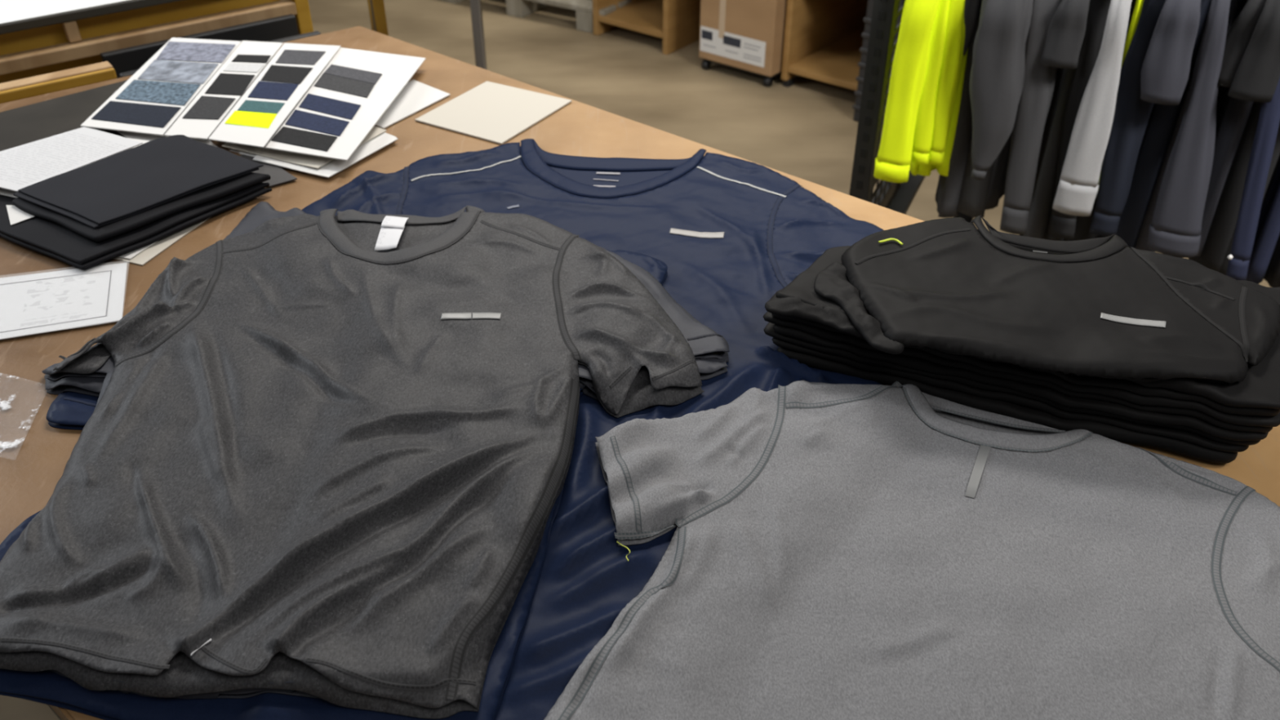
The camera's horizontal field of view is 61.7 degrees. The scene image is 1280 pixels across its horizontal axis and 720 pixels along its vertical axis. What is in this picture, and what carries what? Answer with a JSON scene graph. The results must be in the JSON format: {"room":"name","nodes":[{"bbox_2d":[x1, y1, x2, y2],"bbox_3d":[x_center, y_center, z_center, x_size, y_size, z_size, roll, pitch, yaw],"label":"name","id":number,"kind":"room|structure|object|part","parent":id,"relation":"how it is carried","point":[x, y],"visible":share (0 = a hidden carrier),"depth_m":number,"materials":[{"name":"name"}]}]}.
{"room":"clothing design studio","nodes":[
{"label":"clothing design studio","id":0,"kind":"room"},
{"bbox_2d":[0,0,1270,719],"bbox_3d":[0.500,-0.968,4.241,14.000,0.100,14.000,0,36,0],"label":"floor","id":1,"kind":"structure","parent":0,"point":[806,130],"depth_m":4.36,"materials":[{"name":"concrete"}]},
{"bbox_2d":[0,61,116,103],"bbox_3d":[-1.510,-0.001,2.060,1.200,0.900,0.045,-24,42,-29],"label":"bench","id":2,"kind":"object","parent":1,"relation":"on","point":[34,86],"visible":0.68,"depth_m":2.03,"materials":[{"name":"brown wood"}]},
{"bbox_2d":[0,0,388,103],"bbox_3d":[-1.557,-0.529,2.672,1.923,1.034,0.990,-24,42,-29],"label":"table","id":3,"kind":"object","parent":1,"relation":"on","point":[37,37],"visible":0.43,"depth_m":2.25,"materials":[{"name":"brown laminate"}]},
{"bbox_3d":[-1.416,-0.532,2.068,1.563,0.028,0.038,-24,42,-29],"label":"rail","id":4,"kind":"part","parent":3,"relation":"part of","materials":[{"name":"brown wood"}]},
{"bbox_3d":[-0.780,-0.483,2.694,0.032,0.934,0.038,-24,42,-29],"label":"post","id":5,"kind":"part","parent":3,"relation":"part of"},
{"bbox_3d":[-0.719,-0.799,3.044,0.032,1.034,0.040,-24,42,-29],"label":"post","id":6,"kind":"part","parent":3,"relation":"part of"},
{"bbox_2d":[100,13,320,79],"bbox_3d":[-0.901,-0.316,2.516,0.416,0.874,0.160,-24,42,-29],"label":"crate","id":7,"kind":"object","parent":1,"relation":"on","point":[126,61],"visible":0.19,"depth_m":2.31,"materials":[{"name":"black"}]},
{"bbox_2d":[367,0,487,70],"bbox_3d":[-0.541,-0.843,3.210,0.909,0.910,0.580,29,45,33],"label":"workbench","id":8,"kind":"object","parent":1,"relation":"on","point":[476,10],"visible":0.02,"depth_m":2.65,"materials":[{"name":"grey metal"}]},
{"bbox_3d":[-0.722,-0.729,3.079,0.016,0.880,0.016,0,36,0],"label":"leg","id":9,"kind":"part","parent":8,"relation":"part of","materials":[{"name":"brown wood"}]},
{"bbox_3d":[-0.475,-0.844,3.237,0.030,0.880,0.030,0,36,0],"label":"leg","id":10,"kind":"part","parent":8,"relation":"part of","materials":[{"name":"grey metal"}]},
{"bbox_3d":[-0.400,-0.553,2.837,0.022,0.880,0.022,0,36,0],"label":"leg","id":11,"kind":"part","parent":8,"relation":"part of","materials":[{"name":"grey metal"}]},
{"bbox_2d":[441,0,631,32],"bbox_3d":[-0.422,-1.819,5.233,1.000,0.111,0.620,20,40,25],"label":"pallet","id":12,"kind":"object","parent":1,"relation":"on","point":[519,8],"visible":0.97,"depth_m":4.89,"materials":[{"name":"brown wood"}]},
{"bbox_2d":[0,26,1279,719],"bbox_3d":[-0.219,0.314,1.626,2.581,0.899,1.228,26,44,31],"label":"table","id":13,"kind":"object","parent":1,"relation":"on","point":[31,469],"visible":0.1,"depth_m":1.58,"materials":[{"name":"brown wood"}]},
{"bbox_2d":[0,373,33,448],"bbox_3d":[-0.749,0.053,1.215,0.212,0.002,0.131,9,37,13],"label":"plastic film","id":14,"kind":"object","parent":13,"relation":"on","point":[3,404],"visible":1,"depth_m":1.17,"materials":[{"name":"white"}]},
{"bbox_3d":[-0.456,0.837,1.468,1.920,0.050,0.045,26,44,31],"label":"rail","id":15,"kind":"part","parent":13,"relation":"part of","materials":[{"name":"black wood"}]},
{"bbox_2d":[0,262,127,339],"bbox_3d":[-0.810,-0.073,1.385,0.276,0.004,0.171,-11,37,-14],"label":"paper sheet","id":16,"kind":"object","parent":13,"relation":"on","point":[34,304],"visible":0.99,"depth_m":1.39,"materials":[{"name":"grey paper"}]},
{"bbox_2d":[0,80,127,151],"bbox_3d":[-1.027,-0.370,1.800,0.594,0.002,0.300,-28,45,-33],"label":"cutting mat","id":17,"kind":"object","parent":13,"relation":"on","point":[26,124],"visible":0.38,"depth_m":1.88,"materials":[{"name":"plastic"}]},
{"bbox_2d":[0,182,271,270],"bbox_3d":[-0.791,-0.239,1.601,0.363,0.015,0.299,19,40,24],"label":"folded cloth","id":18,"kind":"object","parent":13,"relation":"on","point":[49,238],"visible":0.47,"depth_m":1.51,"materials":[{"name":"black fabric"}]},
{"bbox_2d":[6,204,34,225],"bbox_3d":[-0.890,-0.216,1.554,0.048,0.001,0.070,-19,40,-24],"label":"paper label","id":19,"kind":"object","parent":18,"relation":"on","point":[15,215],"visible":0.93,"depth_m":1.54,"materials":[{"name":"white paper"}]},
{"bbox_2d":[0,137,150,198],"bbox_3d":[-0.922,-0.315,1.691,0.159,0.006,0.238,14,38,18],"label":"paper sheet","id":20,"kind":"object","parent":18,"relation":"on","point":[8,193],"visible":0.05,"depth_m":1.60,"materials":[{"name":"white paper"}]},
{"bbox_2d":[0,126,142,191],"bbox_3d":[-0.938,-0.317,1.675,0.168,0.009,0.248,21,41,26],"label":"printed document","id":21,"kind":"object","parent":20,"relation":"on","point":[23,166],"visible":1,"depth_m":1.68,"materials":[{"name":"white paper"}]},
{"bbox_2d":[12,172,271,242],"bbox_3d":[-0.741,-0.254,1.598,0.250,0.012,0.270,21,41,27],"label":"folded cloth","id":22,"kind":"object","parent":18,"relation":"on","point":[224,188],"visible":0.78,"depth_m":1.54,"materials":[{"name":"black fabric"}]},
{"bbox_2d":[13,134,263,228],"bbox_3d":[-0.747,-0.270,1.604,0.216,0.010,0.280,24,43,30],"label":"folded cloth","id":23,"kind":"object","parent":22,"relation":"on","point":[153,173],"visible":1,"depth_m":1.59,"materials":[{"name":"black fabric"}]},
{"bbox_2d":[112,217,210,265],"bbox_3d":[-0.731,-0.206,1.574,0.178,0.002,0.211,12,38,16],"label":"paper sheet","id":24,"kind":"object","parent":13,"relation":"on","point":[160,246],"visible":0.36,"depth_m":1.51,"materials":[{"name":"beige paper"}]},
{"bbox_2d":[116,240,159,259],"bbox_3d":[-0.742,-0.205,1.570,0.152,0.002,0.188,13,38,17],"label":"paper sheet","id":25,"kind":"object","parent":24,"relation":"on","point":[131,255],"visible":0.15,"depth_m":1.49,"materials":[{"name":"white paper"}]},
{"bbox_2d":[117,130,217,146],"bbox_3d":[-0.779,-0.362,1.782,0.240,0.002,0.090,3,36,5],"label":"paper sheet","id":26,"kind":"object","parent":13,"relation":"on","point":[126,134],"visible":0.16,"depth_m":1.80,"materials":[{"name":"white paper"}]},
{"bbox_2d":[229,148,241,152],"bbox_3d":[-0.547,-0.377,1.808,0.215,0.003,0.209,16,39,20],"label":"paper sheet","id":27,"kind":"object","parent":13,"relation":"on","point":[231,149],"visible":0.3,"depth_m":1.76,"materials":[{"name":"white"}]},
{"bbox_2d":[239,132,396,156],"bbox_3d":[-0.527,-0.370,1.794,0.209,0.003,0.210,15,39,20],"label":"paper sheet","id":28,"kind":"object","parent":27,"relation":"on","point":[242,152],"visible":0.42,"depth_m":1.75,"materials":[{"name":"white paper"}]},
{"bbox_2d":[253,132,398,177],"bbox_3d":[-0.542,-0.370,1.790,0.241,0.002,0.223,19,40,24],"label":"paper sheet","id":29,"kind":"object","parent":28,"relation":"on","point":[383,140],"visible":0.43,"depth_m":1.72,"materials":[{"name":"white paper"}]},
{"bbox_2d":[222,102,386,168],"bbox_3d":[-0.569,-0.380,1.798,0.236,0.003,0.199,18,40,23],"label":"paper sheet","id":30,"kind":"object","parent":29,"relation":"on","point":[315,162],"visible":0.3,"depth_m":1.73,"materials":[{"name":"beige paper"}]},
{"bbox_2d":[80,37,425,160],"bbox_3d":[-0.701,-0.484,1.920,0.578,0.018,0.493,6,36,8],"label":"card","id":31,"kind":"object","parent":13,"relation":"on","point":[355,88],"visible":0.98,"depth_m":1.90,"materials":[{"name":"white cardboard"}]},
{"bbox_3d":[-0.867,-0.511,1.964,0.158,0.010,0.482,0,36,0],"label":"card panel","id":32,"kind":"part","parent":31,"relation":"part of","materials":[{"name":"white cardboard"}]},
{"bbox_3d":[-0.748,-0.499,1.945,0.082,0.004,0.458,0,36,0],"label":"card panel","id":33,"kind":"part","parent":31,"relation":"part of","materials":[{"name":"white cardboard"}]},
{"bbox_3d":[-0.645,-0.483,1.916,0.127,0.014,0.508,0,36,0],"label":"card panel","id":34,"kind":"part","parent":31,"relation":"part of","materials":[{"name":"white cardboard"}]},
{"bbox_3d":[-0.521,-0.459,1.886,0.176,0.006,0.485,4,36,5],"label":"card panel","id":35,"kind":"part","parent":31,"relation":"part of","materials":[{"name":"white cardboard"}]},
{"bbox_2d":[240,154,297,186],"bbox_3d":[-0.608,-0.301,1.701,0.062,0.002,0.143,-30,45,-34],"label":"card","id":36,"kind":"object","parent":13,"relation":"on","point":[278,175],"visible":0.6,"depth_m":1.69,"materials":[{"name":"grey"}]},
{"bbox_2d":[374,79,449,128],"bbox_3d":[-0.432,-0.461,1.923,0.104,0.002,0.194,20,41,25],"label":"paper sheet","id":37,"kind":"object","parent":13,"relation":"on","point":[415,96],"visible":0.57,"depth_m":1.93,"materials":[{"name":"white paper"}]},
{"bbox_2d":[414,80,572,144],"bbox_3d":[-0.257,-0.442,1.896,0.188,0.004,0.212,19,40,24],"label":"card","id":38,"kind":"object","parent":13,"relation":"on","point":[493,112],"visible":1,"depth_m":1.89,"materials":[{"name":"beige"}]},
{"bbox_2d":[302,138,883,719],"bbox_3d":[-0.014,-0.042,1.326,0.846,0.028,1.176,-8,37,-11],"label":"t-shirt","id":39,"kind":"object","parent":13,"relation":"on","point":[731,233],"visible":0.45,"depth_m":1.49,"materials":[{"name":"blue fabric"}]},
{"bbox_2d":[0,249,667,719],"bbox_3d":[-0.351,0.050,1.197,0.632,0.032,0.823,7,37,10],"label":"t-shirt","id":40,"kind":"object","parent":39,"relation":"on","point":[69,410],"visible":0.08,"depth_m":0.89,"materials":[{"name":"blue fabric"}]},
{"bbox_2d":[45,351,728,698],"bbox_3d":[-0.297,0.040,1.205,0.799,0.039,0.809,0,36,0],"label":"t-shirt","id":41,"kind":"object","parent":40,"relation":"on","point":[710,367],"visible":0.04,"depth_m":1.23,"materials":[{"name":"fabric"}]},
{"bbox_2d":[41,200,729,699],"bbox_3d":[-0.319,0.035,1.206,0.770,0.046,0.845,10,37,14],"label":"t-shirt","id":42,"kind":"object","parent":41,"relation":"on","point":[704,341],"visible":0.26,"depth_m":1.30,"materials":[{"name":"fabric"}]},
{"bbox_2d":[0,205,704,719],"bbox_3d":[-0.306,0.019,1.205,0.732,0.054,0.878,9,37,12],"label":"t-shirt","id":43,"kind":"object","parent":42,"relation":"on","point":[328,454],"visible":1,"depth_m":1.09,"materials":[{"name":"grey fabric"}]},
{"bbox_3d":[-0.319,0.037,1.208,0.770,0.040,0.845,10,37,14],"label":"panel","id":44,"kind":"part","parent":42,"relation":"part of","materials":[{"name":"fabric"}]},
{"bbox_2d":[594,185,615,186],"bbox_3d":[-0.055,-0.269,1.658,0.035,0.001,0.008,0,36,0],"label":"print","id":45,"kind":"object","parent":39,"relation":"on","point":[594,185],"depth_m":1.66},
{"bbox_2d":[595,171,620,173],"bbox_3d":[-0.050,-0.296,1.695,0.038,0.001,0.009,0,36,0],"label":"print","id":46,"kind":"object","parent":39,"relation":"on","point":[597,172],"depth_m":1.70},
{"bbox_3d":[-0.067,-0.016,1.314,0.891,0.001,1.175,0,36,0],"label":"panel","id":47,"kind":"part","parent":39,"relation":"part of","materials":[{"name":"blue fabric"}]},
{"bbox_2d":[616,541,630,561],"bbox_3d":[-0.013,0.179,1.008,0.007,0.001,0.027,-15,39,-19],"label":"thread","id":48,"kind":"object","parent":39,"relation":"on","point":[620,544],"visible":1,"depth_m":1.01,"materials":[{"name":"yellow"}]},
{"bbox_2d":[544,380,1279,719],"bbox_3d":[0.296,0.209,0.971,0.739,0.041,0.640,5,36,6],"label":"t-shirt","id":49,"kind":"object","parent":13,"relation":"on","point":[834,551],"visible":1,"depth_m":0.99,"materials":[{"name":"grey fabric"}]},
{"bbox_3d":[0.282,0.208,0.981,0.778,0.030,0.616,0,36,0],"label":"panel","id":50,"kind":"part","parent":49,"relation":"part of","materials":[{"name":"grey fabric"}]},
{"bbox_2d":[777,346,1237,463],"bbox_3d":[0.451,-0.013,1.287,0.529,0.024,0.259,13,38,18],"label":"t-shirt","id":51,"kind":"object","parent":13,"relation":"on","point":[1191,450],"visible":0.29,"depth_m":1.18,"materials":[{"name":"black fabric"}]},
{"bbox_2d":[772,337,1248,452],"bbox_3d":[0.453,-0.025,1.288,0.540,0.023,0.259,14,38,18],"label":"t-shirt","id":52,"kind":"object","parent":51,"relation":"on","point":[1189,437],"visible":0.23,"depth_m":1.18,"materials":[{"name":"black fabric"}]},
{"bbox_2d":[763,322,1260,445],"bbox_3d":[0.452,-0.034,1.281,0.564,0.021,0.257,13,38,18],"label":"t-shirt","id":53,"kind":"object","parent":52,"relation":"on","point":[768,330],"visible":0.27,"depth_m":1.20,"materials":[{"name":"black fabric"}]},
{"bbox_2d":[773,324,1268,440],"bbox_3d":[0.461,-0.038,1.270,0.561,0.022,0.263,14,38,18],"label":"t-shirt","id":54,"kind":"object","parent":53,"relation":"on","point":[911,362],"visible":0.22,"depth_m":1.17,"materials":[{"name":"black fabric"}]},
{"bbox_2d":[763,311,1272,432],"bbox_3d":[0.453,-0.050,1.268,0.568,0.021,0.257,14,38,18],"label":"t-shirt","id":55,"kind":"object","parent":54,"relation":"on","point":[825,334],"visible":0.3,"depth_m":1.17,"materials":[{"name":"black fabric"}]},
{"bbox_2d":[771,313,1279,426],"bbox_3d":[0.460,-0.056,1.259,0.564,0.022,0.262,14,38,18],"label":"t-shirt","id":56,"kind":"object","parent":55,"relation":"on","point":[1246,420],"visible":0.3,"depth_m":1.14,"materials":[{"name":"black fabric"}]},
{"bbox_2d":[764,284,1279,416],"bbox_3d":[0.445,-0.040,1.210,0.606,0.033,0.245,6,36,8],"label":"t-shirt","id":57,"kind":"object","parent":56,"relation":"on","point":[833,317],"visible":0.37,"depth_m":1.15,"materials":[{"name":"black fabric"}]},
{"bbox_2d":[775,245,1279,409],"bbox_3d":[0.452,-0.047,1.203,0.597,0.037,0.245,6,36,8],"label":"t-shirt","id":58,"kind":"object","parent":57,"relation":"on","point":[1260,387],"visible":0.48,"depth_m":1.16,"materials":[{"name":"black fabric"}]},
{"bbox_2d":[840,215,1279,383],"bbox_3d":[0.473,-0.078,1.224,0.488,0.029,0.306,10,37,14],"label":"t-shirt","id":59,"kind":"object","parent":58,"relation":"on","point":[1091,307],"visible":1,"depth_m":1.19,"materials":[{"name":"black fabric"}]},
{"bbox_2d":[592,0,867,90],"bbox_3d":[0.657,-1.763,4.544,1.504,0.830,0.972,25,43,30],"label":"shelving unit","id":60,"kind":"object","parent":1,"relation":"on","point":[823,42],"visible":0.53,"depth_m":4.47,"materials":[{"name":"brown wood"}]},
{"bbox_3d":[0.094,-2.013,4.914,0.026,0.800,0.950,25,43,30],"label":"upright panel","id":61,"kind":"part","parent":60,"relation":"part of","materials":[{"name":"brown wood"}]},
{"bbox_3d":[0.250,-1.681,5.006,0.369,0.025,0.945,25,43,30],"label":"shelf","id":62,"kind":"part","parent":60,"relation":"part of","materials":[{"name":"brown wood"}]},
{"bbox_3d":[0.403,-1.869,4.715,0.026,0.800,0.950,25,43,30],"label":"upright panel","id":63,"kind":"part","parent":60,"relation":"part of","materials":[{"name":"brown wood"}]},
{"bbox_3d":[0.875,-1.660,4.403,0.026,0.770,0.950,25,43,30],"label":"upright panel","id":64,"kind":"part","parent":60,"relation":"part of","materials":[{"name":"brown wood"}]},
{"bbox_3d":[1.049,-1.308,4.492,0.414,0.025,0.945,25,43,30],"label":"shelf","id":65,"kind":"part","parent":60,"relation":"part of","materials":[{"name":"brown wood"}]},
{"bbox_2d":[698,0,787,87],"bbox_3d":[0.495,-1.478,4.347,0.356,0.600,0.361,25,43,30],"label":"cardboard box","id":66,"kind":"object","parent":1,"relation":"on","point":[744,35],"visible":0.85,"depth_m":4.29,"materials":[{"name":"beige cardboard"}]},
{"bbox_2d":[852,0,902,128],"bbox_3d":[1.036,-1.145,3.950,0.335,0.530,0.364,25,43,30],"label":"clothes rack","id":67,"kind":"object","parent":1,"relation":"on","point":[867,20],"visible":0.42,"depth_m":3.91,"materials":[{"name":"grey metal"}]},
{"bbox_2d":[848,0,1258,284],"bbox_3d":[1.260,-0.548,2.507,1.400,1.260,0.519,15,39,19],"label":"clothes rack","id":68,"kind":"object","parent":1,"relation":"on","point":[897,197],"visible":0.29,"depth_m":2.57,"materials":[{"name":"grey metal"}]},
{"bbox_2d":[873,0,940,182],"bbox_3d":[0.733,-0.872,2.538,0.115,0.745,0.593,16,39,21],"label":"shirt","id":69,"kind":"object","parent":68,"relation":"hanging from","point":[893,162],"visible":0.44,"depth_m":2.42,"materials":[{"name":"yellow fabric"}]},
{"bbox_2d":[911,0,949,176],"bbox_3d":[0.765,-0.872,2.537,0.110,0.743,0.566,13,38,18],"label":"shirt","id":70,"kind":"object","parent":68,"relation":"hanging from","point":[922,138],"visible":0.39,"depth_m":2.43,"materials":[{"name":"yellow fabric"}]},
{"bbox_2d":[928,0,968,176],"bbox_3d":[0.794,-0.870,2.531,0.119,0.741,0.555,13,38,17],"label":"shirt","id":71,"kind":"object","parent":68,"relation":"hanging from","point":[949,89],"visible":0.61,"depth_m":2.41,"materials":[{"name":"yellow fabric"}]},
{"bbox_2d":[934,0,982,217],"bbox_3d":[0.828,-0.821,2.555,0.117,0.847,0.544,13,38,17],"label":"shirt","id":72,"kind":"object","parent":68,"relation":"hanging from","point":[948,188],"visible":0.45,"depth_m":2.49,"materials":[{"name":"black fabric"}]},
{"bbox_2d":[956,0,1033,217],"bbox_3d":[0.878,-0.791,2.501,0.124,0.831,0.612,14,38,18],"label":"shirt","id":73,"kind":"object","parent":68,"relation":"hanging from","point":[997,77],"visible":0.82,"depth_m":2.33,"materials":[{"name":"grey fabric"}]},
{"bbox_2d":[1000,0,1075,239],"bbox_3d":[0.982,-0.752,2.489,0.183,0.881,0.588,14,38,19],"label":"shirt","id":74,"kind":"object","parent":68,"relation":"hanging from","point":[1035,140],"visible":0.65,"depth_m":2.39,"materials":[{"name":"grey fabric"}]},
{"bbox_2d":[1040,0,1089,240],"bbox_3d":[1.033,-0.730,2.460,0.164,0.884,0.611,15,39,20],"label":"shirt","id":75,"kind":"object","parent":68,"relation":"hanging from","point":[1067,28],"visible":0.25,"depth_m":2.20,"materials":[{"name":"grey fabric"}]},
{"bbox_2d":[1052,0,1132,216],"bbox_3d":[1.091,-0.778,2.391,0.136,0.724,0.616,13,38,17],"label":"shirt","id":76,"kind":"object","parent":68,"relation":"hanging from","point":[1077,187],"visible":0.64,"depth_m":2.26,"materials":[{"name":"grey fabric"}]},
{"bbox_2d":[1048,0,1136,240],"bbox_3d":[1.084,-0.736,2.469,0.188,0.885,0.556,12,38,16],"label":"shirt","id":77,"kind":"object","parent":68,"relation":"hanging from","point":[1068,227],"visible":0.3,"depth_m":2.31,"materials":[{"name":"black fabric"}]},
{"bbox_2d":[1097,0,1143,188],"bbox_3d":[1.114,-0.773,2.424,0.106,0.771,0.550,16,39,21],"label":"shirt","id":78,"kind":"object","parent":68,"relation":"hanging from","point":[1136,14],"visible":0.19,"depth_m":2.19,"materials":[{"name":"yellow fabric"}]},
{"bbox_2d":[1089,0,1211,250],"bbox_3d":[1.187,-0.710,2.419,0.185,0.866,0.570,14,38,18],"label":"shirt","id":79,"kind":"object","parent":68,"relation":"hanging from","point":[1141,132],"visible":0.58,"depth_m":2.31,"materials":[{"name":"blue fabric"}]},
{"bbox_2d":[1135,0,1239,252],"bbox_3d":[1.213,-0.694,2.386,0.180,0.854,0.612,14,38,18],"label":"shirt","id":80,"kind":"object","parent":68,"relation":"hanging from","point":[1166,67],"visible":0.52,"depth_m":2.15,"materials":[{"name":"fabric"}]},
{"bbox_2d":[1147,0,1254,257],"bbox_3d":[1.284,-0.690,2.355,0.210,0.824,0.605,13,38,18],"label":"shirt","id":81,"kind":"object","parent":68,"relation":"hanging from","point":[1214,122],"visible":0.62,"depth_m":2.25,"materials":[{"name":"fabric"}]},
{"bbox_2d":[1188,0,1266,271],"bbox_3d":[1.341,-0.663,2.352,0.185,0.864,0.588,15,39,20],"label":"shirt","id":82,"kind":"object","parent":68,"relation":"hanging from","point":[1238,36],"visible":0.38,"depth_m":2.26,"materials":[{"name":"black fabric"}]},
{"bbox_2d":[1219,0,1279,275],"bbox_3d":[1.369,-0.646,2.331,0.184,0.867,0.617,14,38,19],"label":"shirt","id":83,"kind":"object","parent":68,"relation":"hanging from","point":[1257,75],"visible":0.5,"depth_m":2.08,"materials":[{"name":"black fabric"}]},
{"bbox_2d":[1226,0,1279,283],"bbox_3d":[1.391,-0.649,2.321,0.210,0.851,0.612,13,38,18],"label":"shirt","id":84,"kind":"object","parent":68,"relation":"hanging from","point":[1256,233],"visible":0.6,"depth_m":2.28,"materials":[{"name":"blue fabric"}]},
{"bbox_2d":[1263,233,1279,287],"bbox_3d":[1.457,-0.637,2.308,0.192,0.855,0.589,13,38,17],"label":"shirt","id":85,"kind":"object","parent":68,"relation":"hanging from","point":[1272,276],"visible":0.06,"depth_m":2.37,"materials":[{"name":"black fabric"}]}
]}

